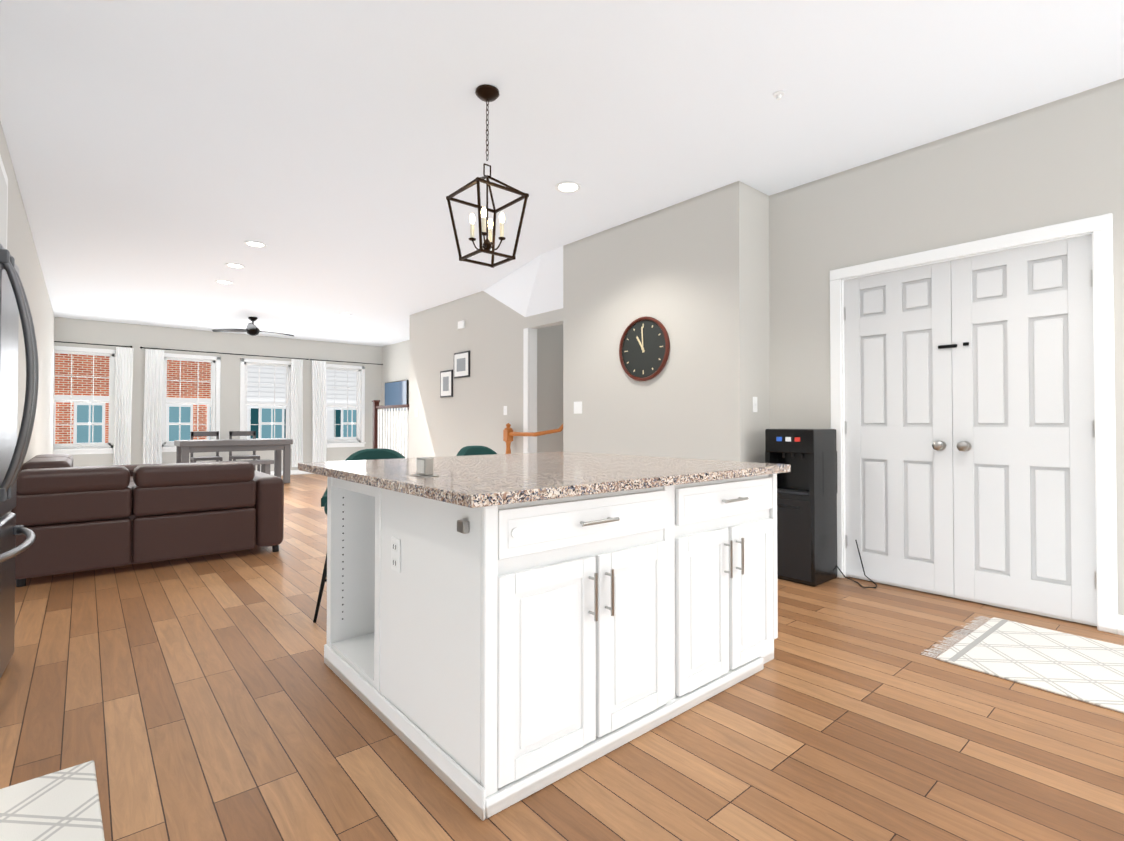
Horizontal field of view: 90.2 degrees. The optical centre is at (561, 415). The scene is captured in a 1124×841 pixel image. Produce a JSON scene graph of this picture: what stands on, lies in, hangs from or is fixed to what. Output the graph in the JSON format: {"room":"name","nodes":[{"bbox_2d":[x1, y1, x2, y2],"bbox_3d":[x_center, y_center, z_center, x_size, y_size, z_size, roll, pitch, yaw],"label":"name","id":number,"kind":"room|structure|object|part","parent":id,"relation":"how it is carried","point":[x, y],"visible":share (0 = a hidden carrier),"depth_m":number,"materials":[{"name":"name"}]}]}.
{"room":"kitchen","nodes":[
{"label":"kitchen","id":0,"kind":"room"},
{"bbox_2d":[0,121,54,512],"bbox_3d":[-5.705,-0.263,5.998,0.120,2.850,9.200,1,-1,-40],"label":"wall","id":1,"kind":"structure","parent":0,"point":[21,248],"depth_m":5.48,"materials":[{"name":"grey paint"}]},
{"bbox_2d":[0,155,7,248],"bbox_3d":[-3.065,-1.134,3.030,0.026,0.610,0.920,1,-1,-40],"label":"cabinet","id":2,"kind":"object","parent":1,"relation":"attached to","point":[3,204],"visible":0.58,"depth_m":3.20,"materials":[{"name":"white paint"}]},
{"bbox_2d":[54,317,381,471],"bbox_3d":[-7.377,-0.204,10.329,8.900,2.850,0.160,1,-1,-40],"label":"wall","id":3,"kind":"structure","parent":0,"point":[136,337],"depth_m":10.94,"materials":[{"name":"grey paint"}]},
{"bbox_2d":[53,346,115,454],"bbox_3d":[-8.200,-0.249,9.568,1.040,1.820,0.170,1,-1,-40],"label":"window","id":4,"kind":"structure","parent":3,"relation":"in","point":[110,443],"depth_m":9.65,"materials":[{"name":"white paint"}]},
{"bbox_2d":[54,341,131,347],"bbox_3d":[-8.245,-1.221,9.419,1.614,0.036,0.118,1,-1,-40],"label":"curtain rod","id":5,"kind":"object","parent":3,"relation":"attached to","point":[54,341],"depth_m":9.56,"materials":[{"name":"black metal"}]},
{"bbox_2d":[113,347,132,464],"bbox_3d":[-7.693,-0.076,9.820,0.260,2.240,0.051,1,-1,-40],"label":"curtain","id":6,"kind":"object","parent":5,"relation":"hanging from","point":[123,408],"visible":0.92,"depth_m":9.82,"materials":[{"name":"white fabric"}]},
{"bbox_2d":[162,353,220,451],"bbox_3d":[-7.032,-0.235,10.565,1.030,1.820,0.170,1,-1,-40],"label":"window","id":7,"kind":"structure","parent":3,"relation":"in","point":[211,403],"depth_m":10.68,"materials":[{"name":"white paint"}]},
{"bbox_2d":[140,347,308,359],"bbox_3d":[-6.465,-1.200,10.938,2.854,0.036,0.118,1,-1,-40],"label":"curtain rod","id":8,"kind":"object","parent":3,"relation":"attached to","point":[211,352],"depth_m":10.80,"materials":[{"name":"black metal"}]},
{"bbox_2d":[143,349,163,463],"bbox_3d":[-7.367,-0.072,10.100,0.300,2.240,0.050,1,-1,-40],"label":"curtain","id":9,"kind":"object","parent":8,"relation":"hanging from","point":[153,407],"visible":0.94,"depth_m":10.10,"materials":[{"name":"white fabric"}]},
{"bbox_2d":[291,359,302,466],"bbox_3d":[-5.522,-0.050,11.674,0.250,2.240,0.049,1,-1,-40],"label":"curtain","id":10,"kind":"object","parent":8,"relation":"hanging from","point":[297,406],"visible":0.96,"depth_m":11.67,"materials":[{"name":"white fabric"}]},
{"bbox_2d":[240,358,291,448],"bbox_3d":[-6.013,-0.223,11.434,1.050,1.820,0.170,1,-1,-40],"label":"window","id":11,"kind":"structure","parent":3,"relation":"in","point":[246,404],"depth_m":11.38,"materials":[{"name":"white paint"}]},
{"bbox_2d":[326,364,365,447],"bbox_3d":[-4.872,-0.210,12.408,1.010,1.820,0.170,1,-1,-40],"label":"window","id":12,"kind":"structure","parent":3,"relation":"in","point":[357,424],"depth_m":12.61,"materials":[{"name":"white paint"}]},
{"bbox_2d":[310,359,382,364],"bbox_3d":[-4.753,-1.180,12.399,1.594,0.036,0.118,1,-1,-40],"label":"curtain rod","id":13,"kind":"object","parent":3,"relation":"attached to","point":[310,359],"depth_m":12.31,"materials":[{"name":"black metal"}]},
{"bbox_2d":[312,361,326,461],"bbox_3d":[-5.187,-0.046,11.959,0.310,2.240,0.051,1,-1,-40],"label":"curtain","id":14,"kind":"object","parent":13,"relation":"hanging from","point":[319,413],"visible":0.94,"depth_m":11.96,"materials":[{"name":"white fabric"}]},
{"bbox_2d":[382,340,409,457],"bbox_3d":[-1.941,-0.202,10.445,0.120,2.850,7.320,1,-1,-40],"label":"wall","id":15,"kind":"structure","parent":0,"point":[395,361],"depth_m":12.42,"materials":[{"name":"grey paint"}]},
{"bbox_2d":[385,380,408,410],"bbox_3d":[-3.651,-0.426,12.322,0.046,0.650,1.150,1,-1,-40],"label":"television","id":16,"kind":"object","parent":15,"relation":"attached to","point":[396,392],"depth_m":12.22,"materials":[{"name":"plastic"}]},
{"bbox_2d":[409,291,528,457],"bbox_3d":[-1.409,-0.236,7.955,0.144,2.850,3.240,1,-1,-40],"label":"wall","id":17,"kind":"structure","parent":0,"point":[489,337],"depth_m":7.80,"materials":[{"name":"grey paint"}]},
{"bbox_3d":[-1.692,-0.463,8.196,0.023,0.390,0.350,1,-1,-40],"label":"picture","id":18,"kind":"part","parent":17,"relation":"part of"},
{"bbox_2d":[458,320,464,328],"bbox_3d":[-1.419,-1.277,7.882,0.029,0.110,0.160,1,-1,-40],"label":"smoke detector","id":19,"kind":"object","parent":17,"relation":"attached to","point":[461,324],"visible":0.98,"depth_m":7.85,"materials":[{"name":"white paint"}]},
{"bbox_3d":[-1.410,-0.713,7.869,0.023,0.360,0.420,1,-1,-40],"label":"picture","id":20,"kind":"part","parent":17,"relation":"part of"},
{"bbox_2d":[537,324,562,452],"bbox_3d":[0.093,-0.245,7.291,1.280,2.850,0.120,1,-1,-40],"label":"wall","id":21,"kind":"structure","parent":0,"point":[549,377],"depth_m":7.01,"materials":[{"name":"grey paint"}]},
{"bbox_2d":[523,328,536,452],"bbox_3d":[-0.384,0.062,6.752,0.140,2.220,0.094,1,-1,-40],"label":"door frame","id":22,"kind":"structure","parent":21,"relation":"attached to","point":[529,383],"depth_m":6.72,"materials":[{"name":"white paint"}]},
{"bbox_2d":[0,474,1123,840],"bbox_3d":[-2.294,1.189,4.353,8.900,0.100,16.100,1,-1,-40],"label":"floor","id":23,"kind":"structure","parent":0,"point":[206,698],"depth_m":1.94,"materials":[{"name":"brown wood"}]},
{"bbox_2d":[0,244,38,677],"bbox_3d":[-2.453,0.190,2.023,0.808,1.835,0.910,1,-1,-37],"label":"fridge","id":24,"kind":"object","parent":23,"relation":"on","point":[14,304],"visible":1,"depth_m":2.30,"materials":[{"name":"grey metal"}]},
{"bbox_2d":[0,760,104,840],"bbox_3d":[-1.359,1.086,0.847,1.123,0.011,1.586,1,-1,-40],"label":"kitchen rug","id":25,"kind":"object","parent":23,"relation":"on","point":[62,805],"visible":1,"depth_m":1.55,"materials":[{"name":"white fabric"}]},
{"bbox_2d":[11,454,283,586],"bbox_3d":[-3.806,0.763,5.156,1.675,0.775,2.665,1,-1,-40],"label":"sofa","id":26,"kind":"object","parent":23,"relation":"on","point":[72,518],"visible":0.9,"depth_m":4.09,"materials":[{"name":"brown leather"}]},
{"bbox_2d":[190,431,222,462],"bbox_3d":[-6.409,0.753,10.090,0.440,0.930,0.420,1,-1,-40],"label":"dining chair","id":27,"kind":"object","parent":23,"relation":"on","point":[217,457],"visible":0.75,"depth_m":10.11,"materials":[{"name":"grey wood"}]},
{"bbox_2d":[174,438,292,483],"bbox_3d":[-5.735,0.819,9.816,1.690,0.790,0.770,1,-1,-40],"label":"dining table","id":28,"kind":"object","parent":23,"relation":"on","point":[184,448],"visible":0.77,"depth_m":9.62,"materials":[{"name":"grey wood"}]},
{"bbox_2d":[213,459,273,473],"bbox_3d":[-5.302,0.975,9.152,1.010,0.460,0.340,1,-1,-40],"label":"bench","id":29,"kind":"object","parent":23,"relation":"on","point":[265,465],"visible":0.27,"depth_m":9.31,"materials":[{"name":"grey wood"}]},
{"bbox_2d":[229,431,259,471],"bbox_3d":[-5.945,0.758,10.486,0.440,0.930,0.420,1,-1,-40],"label":"dining chair","id":30,"kind":"object","parent":23,"relation":"on","point":[254,456],"visible":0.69,"depth_m":10.52,"materials":[{"name":"grey wood"}]},
{"bbox_2d":[313,448,404,622],"bbox_3d":[-1.135,0.669,3.383,0.600,0.917,0.564,0,-1,-15],"label":"stool","id":31,"kind":"object","parent":23,"relation":"on","point":[373,454],"visible":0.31,"depth_m":3.57,"materials":[{"name":"teal fabric"}]},
{"bbox_2d":[372,400,408,457],"bbox_3d":[-2.966,0.463,9.696,0.120,1.500,1.425,1,-1,-40],"label":"stair railing","id":32,"kind":"object","parent":23,"relation":"on","point":[377,420],"visible":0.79,"depth_m":9.74,"materials":[{"name":"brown wood"}]},
{"bbox_2d":[456,446,496,455],"bbox_3d":[-0.459,0.677,3.920,0.564,0.917,0.600,-1,-1,44],"label":"stool","id":33,"kind":"object","parent":23,"relation":"on","point":[473,450],"visible":0.04,"depth_m":4.08,"materials":[{"name":"teal fabric"}]},
{"bbox_2d":[503,423,562,453],"bbox_3d":[-0.007,0.241,6.981,1.258,1.868,0.756,1,-1,-40],"label":"handrail","id":34,"kind":"object","parent":23,"relation":"on","point":[508,433],"visible":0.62,"depth_m":6.75,"materials":[{"name":"orange wood"}]},
{"bbox_2d":[323,471,789,820],"bbox_3d":[-0.034,0.687,2.525,1.595,0.855,1.346,1,-1,-40],"label":"kitchen island","id":35,"kind":"object","parent":23,"relation":"on","point":[504,631],"depth_m":1.86,"materials":[{"name":"white wood"}]},
{"bbox_2d":[298,451,789,510],"bbox_3d":[-0.106,0.243,2.628,1.696,0.035,1.585,1,-1,-40],"label":"island countertop","id":36,"kind":"structure","parent":35,"relation":"on","point":[471,481],"depth_m":2.15,"materials":[{"name":"beige stone"}]},
{"bbox_2d":[765,429,876,587],"bbox_3d":[1.778,0.612,3.837,0.383,1.040,0.624,1,-1,-40],"label":"water dispenser","id":37,"kind":"object","parent":23,"relation":"on","point":[807,520],"visible":0.9,"depth_m":3.80,"materials":[{"name":"black plastic"}]},
{"bbox_2d":[923,616,1123,713],"bbox_3d":[2.499,1.105,2.250,0.910,0.012,1.635,1,-1,-40],"label":"area rug","id":38,"kind":"object","parent":23,"relation":"on","point":[1083,669],"visible":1,"depth_m":2.53,"materials":[{"name":"grey fabric"}]},
{"bbox_2d":[0,0,1123,346],"bbox_3d":[-2.294,-1.760,4.394,8.900,0.100,16.100,1,-1,-40],"label":"ceiling","id":39,"kind":"structure","parent":0,"point":[168,158],"depth_m":3.26,"materials":[{"name":"white paint"}]},
{"bbox_2d":[215,280,232,283],"bbox_3d":[-4.229,-1.671,7.014,0.195,0.006,0.195,-1,-1,41],"label":"recessed light","id":40,"kind":"object","parent":39,"relation":"in","point":[218,281],"depth_m":7.02,"materials":[{"name":"white paint"}]},
{"bbox_2d":[225,263,244,267],"bbox_3d":[-3.670,-1.681,6.282,0.195,0.006,0.195,-1,-1,44],"label":"recessed light","id":41,"kind":"object","parent":39,"relation":"in","point":[233,265],"depth_m":6.27,"materials":[{"name":"white paint"}]},
{"bbox_2d":[212,317,293,335],"bbox_3d":[-5.049,-1.487,9.354,1.212,0.310,1.212,1,-1,-40],"label":"ceiling fan","id":42,"kind":"object","parent":39,"relation":"hanging from","point":[251,329],"visible":1,"depth_m":9.34,"materials":[{"name":"black metal"}]},
{"bbox_2d":[244,241,266,247],"bbox_3d":[-3.027,-1.691,5.529,0.195,0.006,0.195,-1,-1,44],"label":"recessed light","id":43,"kind":"object","parent":39,"relation":"in","point":[256,244],"depth_m":5.53,"materials":[{"name":"white paint"}]},
{"bbox_2d":[446,84,528,267],"bbox_3d":[-0.398,-1.278,2.982,0.318,0.903,0.318,1,-1,-40],"label":"pendant lantern","id":44,"kind":"object","parent":39,"relation":"hanging from","point":[486,93],"visible":1,"depth_m":2.97,"materials":[{"name":"brown metal"}]},
{"bbox_2d":[484,246,562,316],"bbox_3d":[-0.521,-1.436,6.533,0.420,0.490,2.140,1,-1,-40],"label":"ceiling soffit","id":45,"kind":"structure","parent":39,"relation":"attached to","point":[534,286],"depth_m":6.32,"materials":[{"name":"white paint"}]},
{"bbox_2d":[555,181,580,192],"bbox_3d":[0.045,-1.709,4.194,0.195,0.006,0.195,0,-1,26],"label":"recessed light","id":46,"kind":"object","parent":39,"relation":"in","point":[567,187],"depth_m":4.19,"materials":[{"name":"white paint"}]},
{"bbox_2d":[773,90,783,99],"bbox_3d":[1.164,-1.714,3.006,0.056,0.030,0.056,1,-1,-40],"label":"ceiling detector","id":47,"kind":"object","parent":39,"relation":"attached to","point":[777,95],"visible":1,"depth_m":3.00,"materials":[{"name":"white paint"}]},
{"bbox_2d":[563,181,769,462],"bbox_3d":[0.812,-0.278,4.954,0.420,2.850,1.970,1,-1,-40],"label":"wall","id":48,"kind":"structure","parent":0,"point":[691,275],"depth_m":4.49,"materials":[{"name":"grey paint"}]},
{"bbox_2d":[574,401,581,413],"bbox_3d":[0.151,-0.076,5.393,0.012,0.116,0.120,1,-1,-40],"label":"light switch","id":49,"kind":"object","parent":48,"relation":"attached to","point":[577,407],"visible":1,"depth_m":5.38,"materials":[{"name":"white paint"}]},
{"bbox_2d":[619,316,669,380],"bbox_3d":[0.688,-0.565,4.753,0.034,0.548,0.548,1,-1,-40],"label":"wall clock","id":50,"kind":"object","parent":48,"relation":"attached to","point":[644,350],"visible":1,"depth_m":4.74,"materials":[{"name":"brown"}]},
{"bbox_2d":[753,397,756,411],"bbox_3d":[1.448,-0.083,4.191,0.060,0.116,0.012,1,-1,-40],"label":"light switch","id":51,"kind":"object","parent":48,"relation":"attached to","point":[754,404],"visible":1,"depth_m":4.18,"materials":[{"name":"white paint"}]},
{"bbox_2d":[529,78,1123,614],"bbox_3d":[2.436,-0.298,3.467,0.120,2.850,8.580,1,-1,-40],"label":"wall","id":52,"kind":"structure","parent":0,"point":[1059,161],"depth_m":3.50,"materials":[{"name":"grey paint"}]},
{"bbox_2d":[270,470,1123,635],"bbox_3d":[-2.274,1.088,4.254,8.400,0.100,15.680,1,-1,-40],"label":"baseboard","id":53,"kind":"structure","parent":52,"relation":"attached to","point":[1120,617],"depth_m":2.86,"materials":[{"name":"white paint"}]},
{"bbox_2d":[844,234,1096,625],"bbox_3d":[2.394,0.079,3.439,0.110,2.079,1.286,1,-1,-40],"label":"double door","id":54,"kind":"structure","parent":52,"relation":"in","point":[969,436],"depth_m":3.35,"materials":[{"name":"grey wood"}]},
{"bbox_2d":[830,213,1117,633],"bbox_3d":[2.422,0.044,3.464,0.140,2.165,1.440,1,-1,-40],"label":"door frame","id":55,"kind":"structure","parent":52,"relation":"attached to","point":[1099,228],"depth_m":2.93,"materials":[{"name":"white paint"}]},
{"label":"outside","id":56,"kind":"structure","parent":0,"visible":0},
{"bbox_2d":[54,353,210,443],"bbox_3d":[-18.233,-1.736,13.483,18.050,22.000,0.380,1,-1,-40],"label":"brick building","id":57,"kind":"structure","parent":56,"point":[82,388],"depth_m":16.93,"materials":[{"name":"red brick"}]},
{"bbox_2d":[247,365,356,438],"bbox_3d":[-5.997,-1.594,23.792,13.950,22.000,0.580,1,-1,-40],"label":"siding","id":58,"kind":"object","parent":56,"point":[338,415],"visible":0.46,"depth_m":20.01,"materials":[{"name":"white"}]}
]}

